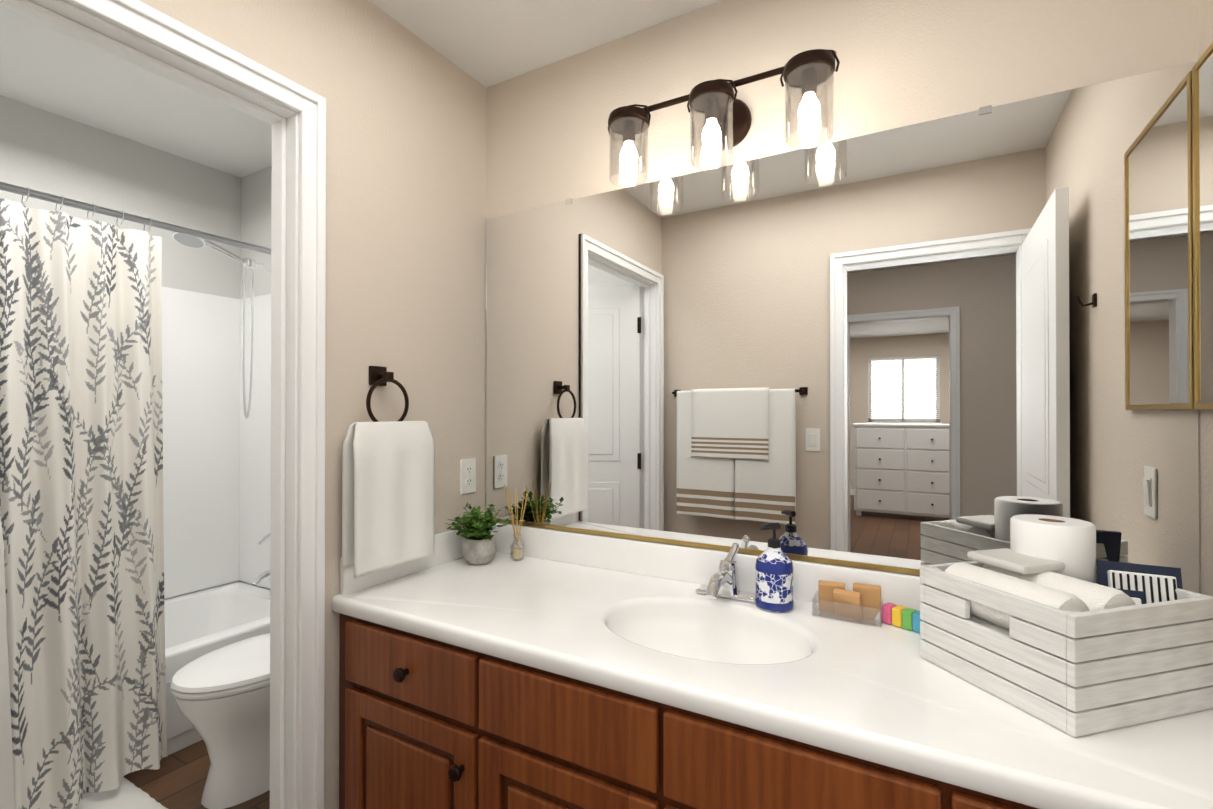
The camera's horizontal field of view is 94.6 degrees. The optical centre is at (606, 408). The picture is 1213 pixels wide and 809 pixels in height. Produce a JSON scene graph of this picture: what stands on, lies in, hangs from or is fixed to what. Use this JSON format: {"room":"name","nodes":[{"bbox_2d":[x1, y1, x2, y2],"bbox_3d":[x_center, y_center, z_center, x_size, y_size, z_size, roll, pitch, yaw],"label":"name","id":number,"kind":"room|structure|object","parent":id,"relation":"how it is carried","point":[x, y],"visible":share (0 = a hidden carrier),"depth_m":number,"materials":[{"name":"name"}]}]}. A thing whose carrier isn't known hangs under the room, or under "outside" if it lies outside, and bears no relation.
{"room":"bathroom","nodes":[
{"label":"bathroom","id":0,"kind":"room"},
{"bbox_2d":[0,95,240,599],"bbox_3d":[-2.483,0.025,2.348,0.120,2.590,1.720,0,0,29],"label":"wall","id":1,"kind":"structure","parent":0,"point":[41,150],"depth_m":2.65,"materials":[{"name":"grey paint"}]},
{"bbox_2d":[162,286,270,598],"bbox_3d":[-2.091,0.167,2.126,0.780,1.538,1.719,0,0,29],"label":"shower surround","id":2,"kind":"structure","parent":1,"relation":"attached to","point":[216,480],"depth_m":2.93,"materials":[{"name":"white plastic"}]},
{"bbox_2d":[171,232,270,585],"bbox_3d":[-1.768,0.035,2.657,0.170,1.663,0.480,0,0,34],"label":"shower","id":3,"kind":"object","parent":2,"relation":"attached to","point":[194,242],"visible":0.54,"depth_m":2.67,"materials":[{"name":"silver metal"}]},
{"bbox_2d":[124,740,269,808],"bbox_3d":[-1.492,1.327,-1.985,6.600,0.060,8.700,0,0,29],"label":"floor","id":4,"kind":"structure","parent":0,"point":[177,780],"depth_m":1.97,"materials":[{"name":"brown wood"}]},
{"bbox_2d":[54,777,167,808],"bbox_3d":[-1.542,1.301,1.649,0.660,0.028,0.420,0,0,29],"label":"rug","id":5,"kind":"object","parent":4,"relation":"on","point":[126,794],"visible":0.75,"depth_m":1.85,"materials":[{"name":"white fabric"}]},
{"bbox_2d":[84,582,269,792],"bbox_3d":[-2.096,1.128,2.123,0.762,0.380,1.712,0,0,29],"label":"bathtub","id":6,"kind":"object","parent":4,"relation":"on","point":[201,623],"visible":0.25,"depth_m":2.72,"materials":[{"name":"white ceramic"}]},
{"bbox_2d":[170,633,269,808],"bbox_3d":[-1.195,0.931,2.083,0.470,0.775,0.711,0,0,29],"label":"toilet","id":7,"kind":"object","parent":4,"relation":"on","point":[221,696],"visible":0.23,"depth_m":1.85,"materials":[{"name":"white ceramic"}]},
{"bbox_2d":[332,522,1212,808],"bbox_3d":[0.207,0.851,1.241,1.784,0.925,0.612,0,0,29],"label":"bathroom vanity","id":8,"kind":"object","parent":4,"relation":"on","point":[560,670],"visible":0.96,"depth_m":1.11,"materials":[{"name":"white stone"}]},
{"bbox_2d":[445,502,509,564],"bbox_3d":[-0.414,0.392,1.757,0.189,0.187,0.192,0,0,29],"label":"plant pot","id":9,"kind":"object","parent":8,"relation":"on","point":[479,546],"visible":1,"depth_m":1.73,"materials":[{"name":"concrete"}]},
{"bbox_2d":[504,484,527,560],"bbox_3d":[-0.288,0.364,1.797,0.071,0.242,0.085,0,0,29],"label":"reed diffuser","id":10,"kind":"object","parent":8,"relation":"on","point":[517,553],"visible":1,"depth_m":1.79,"materials":[{"name":"clear glass"}]},
{"bbox_2d":[696,542,755,602],"bbox_3d":[0.286,0.417,1.394,0.160,0.134,0.181,0,0,29],"label":"chrome faucet","id":11,"kind":"object","parent":8,"relation":"on","point":[723,582],"visible":0.88,"depth_m":1.42,"materials":[{"name":"silver metal"}]},
{"bbox_2d":[755,522,793,611],"bbox_3d":[0.408,0.381,1.362,0.090,0.204,0.090,0,0,29],"label":"soap dispenser","id":12,"kind":"object","parent":8,"relation":"on","point":[774,568],"visible":1,"depth_m":1.33,"materials":[{"name":"blue ceramic"}]},
{"bbox_2d":[812,580,882,626],"bbox_3d":[0.558,0.442,1.295,0.145,0.081,0.074,0,0,29],"label":"soap tray","id":13,"kind":"object","parent":8,"relation":"on","point":[861,601],"visible":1,"depth_m":1.27,"materials":[{"name":"clear plastic"}]},
{"bbox_2d":[875,600,923,632],"bbox_3d":[0.658,0.463,1.236,0.034,0.040,0.131,0,0,-39],"label":"pack","id":14,"kind":"object","parent":8,"relation":"on","point":[904,617],"visible":0.73,"depth_m":1.23,"materials":[{"name":"multicoloured"}]},
{"bbox_2d":[920,514,1212,736],"bbox_3d":[0.805,0.347,0.994,0.335,0.268,0.280,0,0,-16],"label":"crate","id":15,"kind":"object","parent":8,"relation":"on","point":[1044,618],"visible":1,"depth_m":0.89,"materials":[{"name":"white wood"}]},
{"bbox_2d":[240,166,271,589],"bbox_3d":[-1.213,0.026,2.635,2.050,2.590,0.210,0,0,29],"label":"wall","id":16,"kind":"structure","parent":0,"point":[256,189],"depth_m":2.99,"materials":[{"name":"grey paint"}]},
{"bbox_2d":[0,182,270,254],"bbox_3d":[-1.765,-0.683,1.895,0.060,0.059,1.628,0,0,29],"label":"curtain rod","id":17,"kind":"object","parent":16,"relation":"attached to","point":[15,189],"visible":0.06,"depth_m":1.99,"materials":[{"name":"silver metal"}]},
{"bbox_2d":[0,187,166,808],"bbox_3d":[-1.843,0.277,1.629,0.176,1.957,0.960,0,0,29],"label":"shower curtain","id":18,"kind":"object","parent":17,"relation":"hanging from","point":[81,461],"visible":1,"depth_m":1.84,"materials":[{"name":"fabric"}]},
{"bbox_2d":[139,0,485,808],"bbox_3d":[-0.816,0.019,1.355,0.100,2.590,1.630,0,0,29],"label":"wall","id":19,"kind":"structure","parent":0,"point":[405,190],"depth_m":1.59,"materials":[{"name":"beige paint"}]},
{"bbox_2d":[0,515,14,808],"bbox_3d":[-1.474,0.295,1.194,0.139,2.017,1.044,0,0,-33],"label":"door frame","id":20,"kind":"structure","parent":19,"relation":"attached to","point":[7,797],"depth_m":1.46,"materials":[{"name":"white wood"}]},
{"bbox_2d":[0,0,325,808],"bbox_3d":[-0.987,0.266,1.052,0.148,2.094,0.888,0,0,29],"label":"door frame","id":21,"kind":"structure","parent":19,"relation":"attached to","point":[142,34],"depth_m":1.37,"materials":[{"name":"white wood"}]},
{"bbox_2d":[342,366,434,577],"bbox_3d":[-0.602,0.157,1.551,0.079,0.547,0.271,0,0,29],"label":"towel ring","id":22,"kind":"object","parent":19,"relation":"attached to","point":[388,494],"visible":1,"depth_m":1.50,"materials":[{"name":"white fabric"}]},
{"bbox_2d":[460,458,475,494],"bbox_3d":[-0.462,0.227,1.872,0.008,0.116,0.072,0,0,29],"label":"outlet","id":23,"kind":"object","parent":19,"relation":"attached to","point":[467,475],"visible":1,"depth_m":1.87,"materials":[{"name":"white plastic"}]},
{"bbox_2d":[0,0,720,176],"bbox_3d":[-1.492,-1.248,-1.972,6.600,0.210,8.700,0,0,29],"label":"ceiling","id":24,"kind":"structure","parent":0,"point":[486,43],"depth_m":2.00,"materials":[{"name":"white paint"}]},
{"bbox_2d":[608,49,839,186],"bbox_3d":[0.285,-0.733,1.448,0.604,0.216,0.191,0,0,29],"label":"sconce","id":25,"kind":"object","parent":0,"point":[722,108],"visible":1,"depth_m":1.39,"materials":[{"name":"clear glass"}]},
{"bbox_2d":[485,0,1199,592],"bbox_3d":[0.438,0.095,1.531,1.910,2.440,0.130,0,0,29],"label":"wall","id":26,"kind":"structure","parent":0,"point":[913,348],"depth_m":1.36,"materials":[{"name":"beige paint"}]},
{"bbox_2d":[1197,0,1212,618],"bbox_3d":[0.784,0.089,0.325,0.120,2.440,1.650,0,0,29],"label":"wall","id":27,"kind":"structure","parent":0,"point":[1204,24],"depth_m":1.05,"materials":[{"name":"beige paint"}]},
{"bbox_2d":[1192,42,1212,409],"bbox_3d":[1.027,-0.326,0.892,0.012,0.655,0.403,0,0,29],"label":"medicine cabinet mirror","id":28,"kind":"object","parent":27,"relation":"attached to","point":[1202,118],"visible":0.98,"depth_m":1.04,"materials":[{"name":"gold metal"}]}
]}

